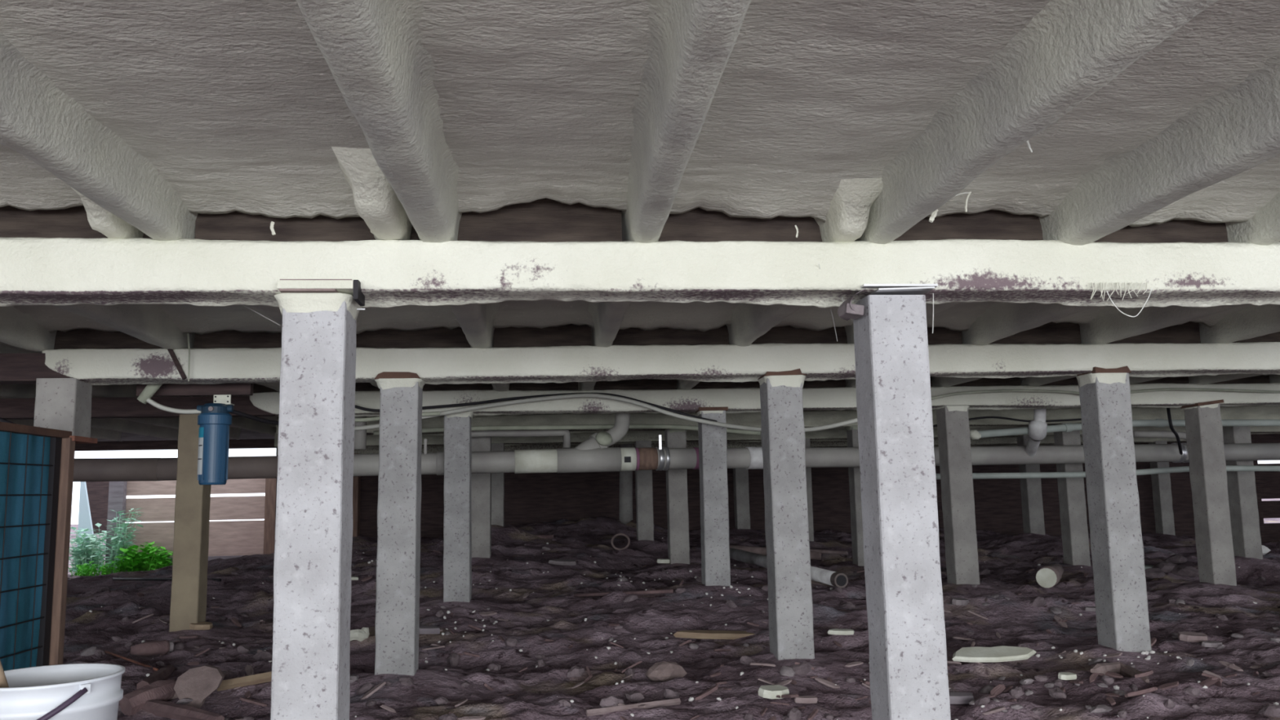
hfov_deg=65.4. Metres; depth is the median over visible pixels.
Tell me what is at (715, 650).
chip
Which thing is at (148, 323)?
joist
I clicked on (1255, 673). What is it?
chip
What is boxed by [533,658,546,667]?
clod
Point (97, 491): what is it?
board
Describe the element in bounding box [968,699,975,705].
pebble
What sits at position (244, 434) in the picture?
trim
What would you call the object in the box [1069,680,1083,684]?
chip
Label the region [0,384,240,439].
joist
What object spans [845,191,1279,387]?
joist
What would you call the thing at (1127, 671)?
bark
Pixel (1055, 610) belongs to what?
pebble
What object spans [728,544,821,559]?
wooden pole
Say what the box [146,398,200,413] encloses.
hose
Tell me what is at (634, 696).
clod
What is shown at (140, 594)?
chip
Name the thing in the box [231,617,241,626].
chip
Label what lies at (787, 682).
chip
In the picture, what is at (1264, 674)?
clod
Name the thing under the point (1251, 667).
chip
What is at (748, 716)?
clod
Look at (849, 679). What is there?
clod
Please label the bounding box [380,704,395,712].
chip
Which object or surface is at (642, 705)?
chip
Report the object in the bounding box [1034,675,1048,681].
clod
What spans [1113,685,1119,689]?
crumb
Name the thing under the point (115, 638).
clod
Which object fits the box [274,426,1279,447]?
girder
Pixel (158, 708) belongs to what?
chunk
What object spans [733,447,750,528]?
concrete post
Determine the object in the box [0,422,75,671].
panel
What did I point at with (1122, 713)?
clod
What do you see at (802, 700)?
wood sliver
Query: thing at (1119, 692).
pebble
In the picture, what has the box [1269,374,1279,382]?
joist
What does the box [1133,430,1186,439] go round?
pipe
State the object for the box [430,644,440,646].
chip
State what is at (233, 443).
trim
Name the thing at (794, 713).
clod
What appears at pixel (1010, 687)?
chip
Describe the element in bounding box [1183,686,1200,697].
clod
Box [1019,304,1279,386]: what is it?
joist
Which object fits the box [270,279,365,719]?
concrete post
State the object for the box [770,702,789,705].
chip
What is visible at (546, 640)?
chip
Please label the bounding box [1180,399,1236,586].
concrete post
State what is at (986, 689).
pebble
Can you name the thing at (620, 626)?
clod
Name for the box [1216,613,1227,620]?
clod
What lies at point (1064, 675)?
foam offcut
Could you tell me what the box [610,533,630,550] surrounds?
ring
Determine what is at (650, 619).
floor
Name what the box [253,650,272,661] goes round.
clod
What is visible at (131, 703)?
chunk
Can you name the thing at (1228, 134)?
joist
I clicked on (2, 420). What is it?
cable
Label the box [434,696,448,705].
clod
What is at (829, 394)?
girder
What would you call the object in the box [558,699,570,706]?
clod
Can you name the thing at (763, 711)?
chip
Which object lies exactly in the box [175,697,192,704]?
pebble
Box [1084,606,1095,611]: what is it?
flat stone
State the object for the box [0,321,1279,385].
girder
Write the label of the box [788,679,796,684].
chip
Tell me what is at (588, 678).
chip
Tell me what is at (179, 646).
clod
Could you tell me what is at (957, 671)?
clod
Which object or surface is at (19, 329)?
joist
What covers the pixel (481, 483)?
concrete post
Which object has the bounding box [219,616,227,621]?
clod
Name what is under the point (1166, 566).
lump
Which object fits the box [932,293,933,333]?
cobweb
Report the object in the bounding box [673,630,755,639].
board offcut
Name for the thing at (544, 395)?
cable
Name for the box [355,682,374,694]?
clod
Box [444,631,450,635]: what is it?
pebble
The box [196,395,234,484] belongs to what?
water filter
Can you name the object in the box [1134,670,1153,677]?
chip
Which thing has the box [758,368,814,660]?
concrete post
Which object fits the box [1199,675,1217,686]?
chip
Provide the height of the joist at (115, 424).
0.140 m
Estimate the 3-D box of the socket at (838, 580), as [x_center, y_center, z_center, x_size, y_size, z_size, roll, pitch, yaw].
[1.299,1.436,6.505,0.096,0.098,0.072,1,-8,-12]
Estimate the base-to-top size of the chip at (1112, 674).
0.023 m
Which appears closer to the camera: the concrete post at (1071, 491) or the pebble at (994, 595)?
the pebble at (994, 595)
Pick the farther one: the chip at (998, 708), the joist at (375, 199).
the chip at (998, 708)
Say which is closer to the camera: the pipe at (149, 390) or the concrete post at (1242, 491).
the pipe at (149, 390)
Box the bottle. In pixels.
[129,640,173,655]
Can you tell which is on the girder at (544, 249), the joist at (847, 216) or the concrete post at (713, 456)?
the joist at (847, 216)
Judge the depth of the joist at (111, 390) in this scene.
6.51 m
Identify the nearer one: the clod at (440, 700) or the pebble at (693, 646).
the clod at (440, 700)
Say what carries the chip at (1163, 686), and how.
on the floor
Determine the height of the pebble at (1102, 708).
0.028 m
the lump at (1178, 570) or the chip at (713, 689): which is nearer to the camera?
the chip at (713, 689)
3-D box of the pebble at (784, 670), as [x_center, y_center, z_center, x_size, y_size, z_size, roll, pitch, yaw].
[0.622,1.321,4.223,0.059,0.044,0.062,3,-9,-28]
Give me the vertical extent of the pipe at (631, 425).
0.106 m
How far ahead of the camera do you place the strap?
7.57 m
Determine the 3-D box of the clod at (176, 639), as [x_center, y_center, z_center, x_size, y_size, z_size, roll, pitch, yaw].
[-2.701,1.637,5.808,0.038,0.028,0.053,-7,-9,35]
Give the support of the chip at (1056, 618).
on the floor
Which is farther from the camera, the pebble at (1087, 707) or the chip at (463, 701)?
the chip at (463, 701)
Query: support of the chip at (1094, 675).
on the floor
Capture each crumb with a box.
[688,697,693,701]
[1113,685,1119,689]
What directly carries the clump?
on the floor
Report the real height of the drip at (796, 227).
0.035 m
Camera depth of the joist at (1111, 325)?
4.49 m
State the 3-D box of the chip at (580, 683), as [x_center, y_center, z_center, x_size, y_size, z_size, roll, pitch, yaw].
[-0.272,1.425,4.369,0.068,0.024,0.016,3,-9,-31]
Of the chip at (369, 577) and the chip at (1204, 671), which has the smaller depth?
the chip at (1204, 671)
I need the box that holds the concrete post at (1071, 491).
[1053,422,1090,566]
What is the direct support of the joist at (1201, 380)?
attached to the ceiling
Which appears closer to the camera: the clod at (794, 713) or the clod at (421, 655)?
the clod at (794, 713)
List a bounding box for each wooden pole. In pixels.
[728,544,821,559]
[809,548,848,555]
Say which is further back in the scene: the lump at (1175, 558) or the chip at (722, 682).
the lump at (1175, 558)
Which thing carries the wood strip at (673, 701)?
on the floor
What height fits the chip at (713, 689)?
0.052 m
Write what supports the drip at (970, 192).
hanging from the ceiling
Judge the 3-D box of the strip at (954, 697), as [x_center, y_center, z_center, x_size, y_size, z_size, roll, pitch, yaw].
[1.244,1.341,3.954,0.185,0.041,0.058,0,-8,-8]
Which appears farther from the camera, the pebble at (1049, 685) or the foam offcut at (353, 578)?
the foam offcut at (353, 578)
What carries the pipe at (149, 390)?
hanging from the girder at (565, 353)
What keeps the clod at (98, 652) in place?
on the floor
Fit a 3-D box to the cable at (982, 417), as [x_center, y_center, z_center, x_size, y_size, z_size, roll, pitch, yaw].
[2.957,0.487,7.917,1.356,0.084,0.016,0,-8,-5]
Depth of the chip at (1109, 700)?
3.79 m
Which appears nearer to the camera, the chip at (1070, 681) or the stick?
the stick
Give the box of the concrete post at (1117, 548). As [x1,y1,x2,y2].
[1075,365,1151,653]
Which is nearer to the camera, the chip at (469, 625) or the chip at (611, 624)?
the chip at (611, 624)
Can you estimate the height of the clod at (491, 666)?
0.053 m
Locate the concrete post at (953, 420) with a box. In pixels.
[936,404,979,584]
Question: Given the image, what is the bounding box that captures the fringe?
[1090,282,1147,301]
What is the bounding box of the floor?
[62,498,1279,719]
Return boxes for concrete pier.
[33,377,97,444]
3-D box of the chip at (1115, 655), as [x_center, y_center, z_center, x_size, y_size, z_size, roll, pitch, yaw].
[2.131,1.330,4.494,0.022,0.030,0.088,3,-9,-27]
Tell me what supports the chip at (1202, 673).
on the floor
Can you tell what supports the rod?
on the floor
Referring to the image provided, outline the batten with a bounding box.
[167,348,186,379]
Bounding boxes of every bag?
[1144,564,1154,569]
[1262,545,1270,555]
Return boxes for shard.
[1177,631,1208,642]
[1201,640,1222,647]
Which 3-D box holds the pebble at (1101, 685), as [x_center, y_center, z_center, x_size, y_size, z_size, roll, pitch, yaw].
[1.862,1.310,4.015,0.047,0.020,0.035,3,-9,-28]
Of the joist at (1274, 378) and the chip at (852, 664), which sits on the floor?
the chip at (852, 664)
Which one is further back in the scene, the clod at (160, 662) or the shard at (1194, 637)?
the clod at (160, 662)
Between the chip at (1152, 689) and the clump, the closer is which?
the chip at (1152, 689)
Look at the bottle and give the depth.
5.38 m
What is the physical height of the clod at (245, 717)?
0.035 m
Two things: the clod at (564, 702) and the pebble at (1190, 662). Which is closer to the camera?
the clod at (564, 702)
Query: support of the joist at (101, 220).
on the girder at (544, 249)
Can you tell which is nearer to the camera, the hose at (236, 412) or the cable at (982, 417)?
the hose at (236, 412)
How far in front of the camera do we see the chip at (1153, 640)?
4.88 m
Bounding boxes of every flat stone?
[548,558,576,565]
[951,598,968,605]
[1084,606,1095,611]
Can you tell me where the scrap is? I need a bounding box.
[418,626,439,634]
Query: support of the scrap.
on the floor
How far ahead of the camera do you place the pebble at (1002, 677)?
4.33 m
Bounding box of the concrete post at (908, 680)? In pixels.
[837,284,951,719]
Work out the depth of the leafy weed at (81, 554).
12.64 m
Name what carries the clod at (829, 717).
on the floor
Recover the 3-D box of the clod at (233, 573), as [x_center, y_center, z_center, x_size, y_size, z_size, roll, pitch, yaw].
[-3.425,1.816,8.448,0.065,0.036,0.054,4,-9,-31]
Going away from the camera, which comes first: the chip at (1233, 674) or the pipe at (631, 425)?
the chip at (1233, 674)
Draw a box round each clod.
[94,648,105,656]
[101,586,109,591]
[111,635,123,641]
[121,616,129,622]
[124,641,134,647]
[155,660,165,666]
[173,638,181,643]
[173,642,184,649]
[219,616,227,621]
[231,572,239,575]
[237,644,250,653]
[240,613,248,617]
[242,715,254,719]
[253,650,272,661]
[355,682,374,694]
[365,700,377,706]
[384,680,391,686]
[398,676,413,686]
[418,652,428,658]
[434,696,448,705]
[435,609,444,617]
[439,713,457,719]
[447,653,460,666]
[461,681,469,687]
[487,662,501,671]
[488,617,495,622]
[504,637,518,647]
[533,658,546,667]
[534,654,545,658]
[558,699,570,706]
[566,666,585,677]
[600,694,624,707]
[613,624,622,629]
[623,594,638,602]
[624,667,634,677]
[625,690,644,702]
[663,688,679,699]
[675,587,685,593]
[695,577,702,582]
[724,600,737,608]
[739,655,754,664]
[742,713,753,719]
[761,584,768,591]
[782,715,791,719]
[786,707,801,719]
[791,661,815,675]
[824,713,834,719]
[833,586,842,593]
[840,601,855,608]
[845,676,856,683]
[953,668,959,674]
[963,631,973,635]
[974,696,990,705]
[978,568,990,575]
[1008,686,1023,697]
[1017,643,1029,648]
[1029,595,1046,607]
[1031,707,1043,715]
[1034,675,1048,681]
[1048,687,1066,698]
[1053,678,1063,687]
[1100,675,1114,684]
[1116,708,1127,718]
[1130,684,1137,691]
[1164,698,1175,708]
[1168,599,1175,603]
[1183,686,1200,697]
[1191,703,1199,708]
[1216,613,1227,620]
[1256,703,1279,717]
[1257,576,1266,582]
[1259,671,1273,678]
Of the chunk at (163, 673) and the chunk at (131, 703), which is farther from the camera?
the chunk at (163, 673)
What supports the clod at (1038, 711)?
on the floor
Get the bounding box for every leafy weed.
[67,526,110,575]
[85,507,143,573]
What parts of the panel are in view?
rail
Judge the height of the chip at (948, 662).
0.018 m
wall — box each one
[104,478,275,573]
[274,434,1266,546]
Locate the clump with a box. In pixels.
[109,541,173,572]
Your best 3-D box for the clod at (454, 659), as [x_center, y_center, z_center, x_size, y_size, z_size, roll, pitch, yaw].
[-0.938,1.520,5.035,0.066,0.074,0.118,-3,-8,15]
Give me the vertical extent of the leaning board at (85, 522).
1.122 m
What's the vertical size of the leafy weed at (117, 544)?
0.805 m
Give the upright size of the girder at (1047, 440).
0.329 m
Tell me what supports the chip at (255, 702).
on the floor
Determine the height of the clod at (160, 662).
0.035 m
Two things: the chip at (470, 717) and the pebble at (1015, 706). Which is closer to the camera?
the chip at (470, 717)
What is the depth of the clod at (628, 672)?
4.50 m
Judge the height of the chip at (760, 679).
0.028 m
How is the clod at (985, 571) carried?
on the floor
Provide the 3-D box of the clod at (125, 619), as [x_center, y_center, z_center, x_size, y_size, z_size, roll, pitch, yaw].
[-3.449,1.741,6.682,0.051,0.045,0.053,-1,-8,2]
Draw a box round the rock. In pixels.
[644,661,686,681]
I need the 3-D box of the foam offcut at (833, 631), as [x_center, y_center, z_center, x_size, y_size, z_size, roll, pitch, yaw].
[1.032,1.398,5.122,0.148,0.029,0.045,0,-8,-8]
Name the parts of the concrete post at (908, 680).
cap plate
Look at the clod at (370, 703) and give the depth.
3.91 m
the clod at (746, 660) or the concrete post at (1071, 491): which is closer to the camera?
the clod at (746, 660)
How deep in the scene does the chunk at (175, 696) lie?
4.08 m
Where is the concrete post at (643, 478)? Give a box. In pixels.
[634,440,653,540]
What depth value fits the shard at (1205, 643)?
4.80 m
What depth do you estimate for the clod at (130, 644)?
5.73 m
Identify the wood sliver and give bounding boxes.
[794,695,817,703]
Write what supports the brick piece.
on the floor
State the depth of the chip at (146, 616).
6.63 m
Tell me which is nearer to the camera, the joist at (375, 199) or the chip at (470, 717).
the joist at (375, 199)
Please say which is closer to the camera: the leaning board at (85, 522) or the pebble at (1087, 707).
the pebble at (1087, 707)
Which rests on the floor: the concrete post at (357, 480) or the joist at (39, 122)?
the concrete post at (357, 480)
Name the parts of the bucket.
handle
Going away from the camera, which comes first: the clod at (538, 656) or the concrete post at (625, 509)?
the clod at (538, 656)
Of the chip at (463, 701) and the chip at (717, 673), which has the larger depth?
the chip at (717, 673)
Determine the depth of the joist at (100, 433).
10.03 m
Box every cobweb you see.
[243,305,279,325]
[817,262,837,341]
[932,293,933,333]
[1106,288,1152,316]
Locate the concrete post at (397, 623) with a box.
[374,371,425,675]
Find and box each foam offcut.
[351,576,358,580]
[657,558,670,563]
[758,684,789,698]
[827,628,853,635]
[1057,671,1076,679]
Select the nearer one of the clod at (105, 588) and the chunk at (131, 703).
the chunk at (131, 703)
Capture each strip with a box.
[217,671,271,691]
[586,697,680,716]
[949,692,973,703]
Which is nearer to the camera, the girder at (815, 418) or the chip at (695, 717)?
the chip at (695, 717)
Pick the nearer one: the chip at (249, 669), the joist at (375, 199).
the joist at (375, 199)
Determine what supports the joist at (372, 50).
on the girder at (544, 249)
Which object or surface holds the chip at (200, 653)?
on the floor
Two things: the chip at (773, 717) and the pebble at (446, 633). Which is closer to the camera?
the chip at (773, 717)
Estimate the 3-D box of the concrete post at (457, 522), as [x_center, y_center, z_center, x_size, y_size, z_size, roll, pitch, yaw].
[-1.153,1.004,6.324,0.192,1.350,0.192,0,-8,-5]
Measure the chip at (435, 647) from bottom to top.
0.019 m
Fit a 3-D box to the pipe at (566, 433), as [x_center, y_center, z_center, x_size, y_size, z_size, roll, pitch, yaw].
[-0.990,0.629,7.930,0.877,0.158,0.060,0,-8,-5]
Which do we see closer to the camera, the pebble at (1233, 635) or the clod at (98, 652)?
the pebble at (1233, 635)
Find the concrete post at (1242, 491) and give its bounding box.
[1222,426,1262,559]
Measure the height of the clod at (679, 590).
0.044 m
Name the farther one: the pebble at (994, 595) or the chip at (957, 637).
the pebble at (994, 595)
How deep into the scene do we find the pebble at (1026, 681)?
4.14 m
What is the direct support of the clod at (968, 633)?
on the floor
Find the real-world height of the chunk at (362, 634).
0.079 m
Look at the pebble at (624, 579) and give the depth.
7.09 m
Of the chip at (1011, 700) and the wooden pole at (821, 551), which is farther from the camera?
the wooden pole at (821, 551)
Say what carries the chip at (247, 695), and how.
on the floor
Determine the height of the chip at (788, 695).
0.032 m
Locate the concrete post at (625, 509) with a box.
[618,443,632,524]
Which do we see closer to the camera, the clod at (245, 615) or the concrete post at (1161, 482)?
the clod at (245, 615)
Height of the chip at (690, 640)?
0.041 m
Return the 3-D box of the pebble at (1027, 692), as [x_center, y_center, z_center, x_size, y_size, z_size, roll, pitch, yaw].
[1.574,1.352,4.043,0.045,0.024,0.034,2,-8,-23]
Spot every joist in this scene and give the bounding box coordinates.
[0,30,377,387]
[0,306,279,419]
[0,345,276,435]
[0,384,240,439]
[0,396,178,440]
[7,419,122,441]
[53,303,279,391]
[71,186,143,239]
[296,0,514,415]
[331,146,412,239]
[570,0,751,414]
[652,0,1217,413]
[813,177,883,242]
[844,53,1279,343]
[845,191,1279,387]
[852,303,1248,411]
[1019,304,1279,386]
[1061,373,1262,408]
[1128,376,1165,384]
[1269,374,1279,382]
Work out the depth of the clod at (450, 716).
3.64 m
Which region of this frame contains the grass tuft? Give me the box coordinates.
[68,560,129,576]
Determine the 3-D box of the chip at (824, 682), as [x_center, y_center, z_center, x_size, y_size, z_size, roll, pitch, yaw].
[0.782,1.343,4.132,0.113,0.046,0.028,-4,-8,19]
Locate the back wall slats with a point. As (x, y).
(1269, 481)
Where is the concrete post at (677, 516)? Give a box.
[664,428,689,564]
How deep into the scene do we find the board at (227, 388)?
4.74 m
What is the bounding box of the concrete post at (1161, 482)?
[1148,440,1175,535]
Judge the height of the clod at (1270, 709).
0.063 m
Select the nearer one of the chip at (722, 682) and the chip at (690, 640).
the chip at (722, 682)
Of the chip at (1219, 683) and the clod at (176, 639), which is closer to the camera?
the chip at (1219, 683)
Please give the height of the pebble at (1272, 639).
0.024 m
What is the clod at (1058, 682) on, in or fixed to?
on the floor
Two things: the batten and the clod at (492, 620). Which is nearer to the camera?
the batten
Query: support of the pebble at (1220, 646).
on the floor
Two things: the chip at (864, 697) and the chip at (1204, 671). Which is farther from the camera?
the chip at (1204, 671)
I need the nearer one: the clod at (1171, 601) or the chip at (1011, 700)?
the chip at (1011, 700)
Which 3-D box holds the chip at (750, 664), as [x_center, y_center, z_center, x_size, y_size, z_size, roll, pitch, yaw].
[0.529,1.318,4.310,0.116,0.017,0.034,-3,-8,15]
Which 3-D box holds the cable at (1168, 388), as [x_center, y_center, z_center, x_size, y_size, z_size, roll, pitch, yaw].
[3.079,0.227,6.620,2.548,0.084,0.167,0,-8,-10]
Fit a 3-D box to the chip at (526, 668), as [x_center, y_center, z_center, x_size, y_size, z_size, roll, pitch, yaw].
[-0.554,1.463,4.702,0.052,0.030,0.020,-3,-8,11]
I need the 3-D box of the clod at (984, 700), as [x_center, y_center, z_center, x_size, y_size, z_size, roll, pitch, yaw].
[1.315,1.311,3.828,0.059,0.041,0.040,-8,-10,40]
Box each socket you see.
[589,432,607,448]
[830,572,848,587]
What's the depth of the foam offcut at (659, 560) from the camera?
8.22 m
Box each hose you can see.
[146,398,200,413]
[229,409,278,425]
[354,393,857,431]
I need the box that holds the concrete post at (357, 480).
[352,475,360,537]
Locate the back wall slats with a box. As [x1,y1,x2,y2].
[1254,433,1279,542]
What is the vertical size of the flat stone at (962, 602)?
0.041 m
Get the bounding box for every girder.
[0,198,1279,309]
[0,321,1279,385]
[0,374,1279,419]
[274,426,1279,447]
[275,404,1279,435]
[275,435,1186,455]
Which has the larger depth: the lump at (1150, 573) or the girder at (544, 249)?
the lump at (1150, 573)
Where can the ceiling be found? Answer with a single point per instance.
(237, 105)
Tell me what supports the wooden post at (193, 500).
on the floor
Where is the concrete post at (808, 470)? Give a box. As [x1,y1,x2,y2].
[804,438,813,541]
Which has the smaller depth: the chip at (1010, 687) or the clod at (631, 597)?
the chip at (1010, 687)
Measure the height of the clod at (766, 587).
0.053 m
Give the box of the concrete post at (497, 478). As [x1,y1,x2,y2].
[491,443,504,526]
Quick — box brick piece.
[189,622,213,630]
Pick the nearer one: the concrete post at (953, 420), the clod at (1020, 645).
the clod at (1020, 645)
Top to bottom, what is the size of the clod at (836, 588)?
0.049 m
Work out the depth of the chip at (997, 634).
5.33 m
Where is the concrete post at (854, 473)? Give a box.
[845,425,864,566]
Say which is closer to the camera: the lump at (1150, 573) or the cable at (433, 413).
the cable at (433, 413)
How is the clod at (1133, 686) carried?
on the floor
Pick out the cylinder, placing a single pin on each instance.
(1049, 575)
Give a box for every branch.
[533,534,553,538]
[573,589,674,597]
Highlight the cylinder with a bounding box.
[1035,564,1063,588]
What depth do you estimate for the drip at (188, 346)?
4.33 m
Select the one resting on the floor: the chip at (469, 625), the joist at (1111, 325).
the chip at (469, 625)
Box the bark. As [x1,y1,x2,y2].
[1090,662,1149,683]
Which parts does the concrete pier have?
rusty plate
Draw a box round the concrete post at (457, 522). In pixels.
[443,411,474,602]
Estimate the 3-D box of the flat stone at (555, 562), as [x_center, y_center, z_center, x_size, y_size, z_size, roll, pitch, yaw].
[-0.635,1.665,8.212,0.230,0.050,0.125,-1,-8,2]
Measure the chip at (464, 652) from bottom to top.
0.030 m
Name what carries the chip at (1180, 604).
on the floor
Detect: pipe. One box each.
[73,408,1279,481]
[373,423,760,435]
[471,429,570,448]
[729,547,848,587]
[935,465,1279,479]
[969,418,1279,439]
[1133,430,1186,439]
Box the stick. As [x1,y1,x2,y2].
[0,660,8,687]
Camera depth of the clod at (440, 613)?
5.83 m
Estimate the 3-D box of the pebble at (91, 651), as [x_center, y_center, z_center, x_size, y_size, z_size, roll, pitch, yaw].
[-3.065,1.623,5.544,0.085,0.051,0.066,2,-8,-22]
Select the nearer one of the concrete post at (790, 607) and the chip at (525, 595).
the concrete post at (790, 607)
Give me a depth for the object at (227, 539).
13.05 m
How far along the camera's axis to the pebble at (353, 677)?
4.24 m
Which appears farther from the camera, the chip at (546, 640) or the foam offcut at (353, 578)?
the foam offcut at (353, 578)
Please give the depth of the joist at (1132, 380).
6.52 m
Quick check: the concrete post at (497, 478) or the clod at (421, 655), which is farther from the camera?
the concrete post at (497, 478)
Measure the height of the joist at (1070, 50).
0.140 m
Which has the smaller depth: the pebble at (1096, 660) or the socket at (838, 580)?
the pebble at (1096, 660)
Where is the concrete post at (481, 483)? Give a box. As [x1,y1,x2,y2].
[471,436,491,558]
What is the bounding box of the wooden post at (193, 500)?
[168,413,211,631]
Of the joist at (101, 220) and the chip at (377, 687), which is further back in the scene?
the chip at (377, 687)
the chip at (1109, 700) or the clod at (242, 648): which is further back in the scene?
the clod at (242, 648)
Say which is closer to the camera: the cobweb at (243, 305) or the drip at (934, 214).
the drip at (934, 214)
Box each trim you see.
[75,439,277,451]
[97,428,274,441]
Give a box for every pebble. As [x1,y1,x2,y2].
[80,646,97,656]
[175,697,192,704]
[350,675,358,683]
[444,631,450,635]
[617,577,627,581]
[688,643,698,648]
[779,665,795,676]
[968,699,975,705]
[978,684,994,693]
[991,594,999,597]
[997,675,1005,679]
[1010,704,1023,709]
[1018,678,1034,684]
[1024,689,1033,695]
[1044,682,1054,688]
[1049,606,1062,613]
[1084,705,1092,709]
[1088,657,1102,664]
[1089,704,1111,713]
[1096,683,1108,688]
[1111,689,1125,695]
[1174,598,1185,604]
[1186,658,1194,666]
[1213,644,1224,649]
[1230,633,1244,638]
[1270,637,1279,642]
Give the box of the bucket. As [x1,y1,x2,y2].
[0,662,124,719]
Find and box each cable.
[0,417,15,423]
[355,392,716,422]
[355,411,439,422]
[931,387,1279,399]
[933,416,1081,426]
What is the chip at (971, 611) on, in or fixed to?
on the floor
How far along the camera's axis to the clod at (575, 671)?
4.59 m
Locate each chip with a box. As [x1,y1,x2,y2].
[132,613,153,623]
[137,592,144,596]
[179,635,197,638]
[194,648,209,656]
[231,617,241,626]
[240,697,266,706]
[244,664,253,675]
[244,691,250,698]
[360,682,386,699]
[361,575,373,581]
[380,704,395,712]
[422,645,445,650]
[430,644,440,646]
[454,698,467,706]
[457,715,485,719]
[463,651,479,657]
[467,624,481,630]
[478,611,497,615]
[483,683,493,690]
[517,666,528,671]
[522,592,528,598]
[544,639,553,641]
[571,681,584,688]
[583,674,592,682]
[586,666,591,675]
[608,623,619,626]
[621,661,642,673]
[638,704,646,707]
[679,639,691,646]
[690,715,700,719]
[695,684,718,700]
[710,671,720,676]
[713,648,730,651]
[715,681,726,684]
[746,622,759,626]
[749,662,775,666]
[758,678,775,684]
[760,707,767,715]
[768,715,776,719]
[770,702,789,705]
[775,679,791,685]
[781,693,798,697]
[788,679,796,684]
[807,708,818,719]
[814,677,839,688]
[826,677,831,687]
[833,640,842,647]
[844,662,863,666]
[854,695,867,700]
[862,683,870,688]
[946,661,961,664]
[952,636,974,640]
[968,610,987,619]
[982,706,1005,715]
[990,684,1005,696]
[995,631,1000,638]
[1003,685,1013,693]
[1007,698,1016,702]
[1053,615,1067,627]
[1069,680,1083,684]
[1088,672,1097,682]
[1104,652,1122,657]
[1104,671,1123,678]
[1105,693,1119,697]
[1106,696,1115,705]
[1124,686,1157,697]
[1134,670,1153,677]
[1150,637,1156,646]
[1156,681,1178,689]
[1177,603,1188,607]
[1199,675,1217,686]
[1201,672,1222,681]
[1202,670,1221,678]
[1215,678,1222,686]
[1218,661,1243,671]
[1223,673,1237,678]
[1249,666,1260,668]
[1253,671,1258,676]
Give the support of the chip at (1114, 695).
on the floor
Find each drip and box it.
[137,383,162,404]
[186,333,190,381]
[270,221,275,235]
[795,225,798,237]
[928,208,937,222]
[964,191,971,212]
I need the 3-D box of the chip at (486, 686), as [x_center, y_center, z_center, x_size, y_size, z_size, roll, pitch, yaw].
[-0.654,1.417,4.315,0.023,0.050,0.093,-4,-8,17]
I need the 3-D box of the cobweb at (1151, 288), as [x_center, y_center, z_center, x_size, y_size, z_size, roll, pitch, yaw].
[1.359,-0.160,2.758,0.142,0.084,0.010,0,-8,-10]
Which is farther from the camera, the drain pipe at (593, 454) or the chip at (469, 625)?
the drain pipe at (593, 454)
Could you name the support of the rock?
on the floor
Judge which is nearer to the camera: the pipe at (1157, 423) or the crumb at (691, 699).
the crumb at (691, 699)
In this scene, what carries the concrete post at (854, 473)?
on the floor
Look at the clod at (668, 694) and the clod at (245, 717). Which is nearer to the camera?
the clod at (245, 717)
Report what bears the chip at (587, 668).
on the floor
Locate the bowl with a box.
[197,424,229,484]
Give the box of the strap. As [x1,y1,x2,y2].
[1166,407,1182,454]
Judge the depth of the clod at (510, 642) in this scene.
5.16 m
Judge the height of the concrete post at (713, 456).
1.303 m
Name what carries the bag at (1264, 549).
on the floor
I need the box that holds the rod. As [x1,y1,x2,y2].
[104,650,158,671]
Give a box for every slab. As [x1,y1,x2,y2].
[173,664,224,708]
[952,645,1035,662]
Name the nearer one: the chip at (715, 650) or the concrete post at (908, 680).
the concrete post at (908, 680)
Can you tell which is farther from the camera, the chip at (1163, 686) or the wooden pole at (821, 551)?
the wooden pole at (821, 551)
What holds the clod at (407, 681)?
on the floor
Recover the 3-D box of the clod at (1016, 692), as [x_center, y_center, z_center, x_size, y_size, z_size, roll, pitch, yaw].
[1.514,1.342,4.010,0.053,0.047,0.052,-3,-8,15]
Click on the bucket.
(91, 691)
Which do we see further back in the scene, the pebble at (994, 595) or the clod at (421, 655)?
the pebble at (994, 595)
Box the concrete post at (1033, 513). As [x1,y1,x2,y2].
[1017,435,1044,534]
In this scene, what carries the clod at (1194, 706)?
on the floor
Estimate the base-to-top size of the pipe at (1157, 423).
0.145 m
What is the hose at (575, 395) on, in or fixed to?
hanging from the joist at (691, 45)
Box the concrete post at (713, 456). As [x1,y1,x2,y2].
[695,406,730,586]
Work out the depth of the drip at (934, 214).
2.52 m
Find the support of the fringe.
attached to the girder at (544, 249)
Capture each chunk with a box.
[118,693,224,719]
[119,679,176,715]
[136,665,174,688]
[169,693,177,699]
[350,626,369,641]
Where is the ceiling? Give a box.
[0,0,1279,427]
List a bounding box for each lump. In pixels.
[1144,568,1165,580]
[1152,560,1175,573]
[1164,554,1187,564]
[1170,564,1198,577]
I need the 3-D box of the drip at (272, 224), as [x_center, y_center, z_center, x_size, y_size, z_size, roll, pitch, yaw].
[-0.947,-0.340,2.572,0.015,0.036,0.010,0,-8,-5]
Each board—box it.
[76,481,95,557]
[85,481,109,533]
[111,577,221,581]
[136,382,253,396]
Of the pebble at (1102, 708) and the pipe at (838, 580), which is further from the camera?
the pipe at (838, 580)
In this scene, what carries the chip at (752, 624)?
on the floor
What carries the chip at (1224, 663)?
on the floor
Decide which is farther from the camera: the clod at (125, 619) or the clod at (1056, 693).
the clod at (125, 619)
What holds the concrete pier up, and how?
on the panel
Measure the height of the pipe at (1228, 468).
0.072 m
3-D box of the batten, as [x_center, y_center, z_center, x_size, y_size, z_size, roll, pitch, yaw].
[-2.025,0.015,4.359,0.085,0.144,0.020,0,-8,-5]

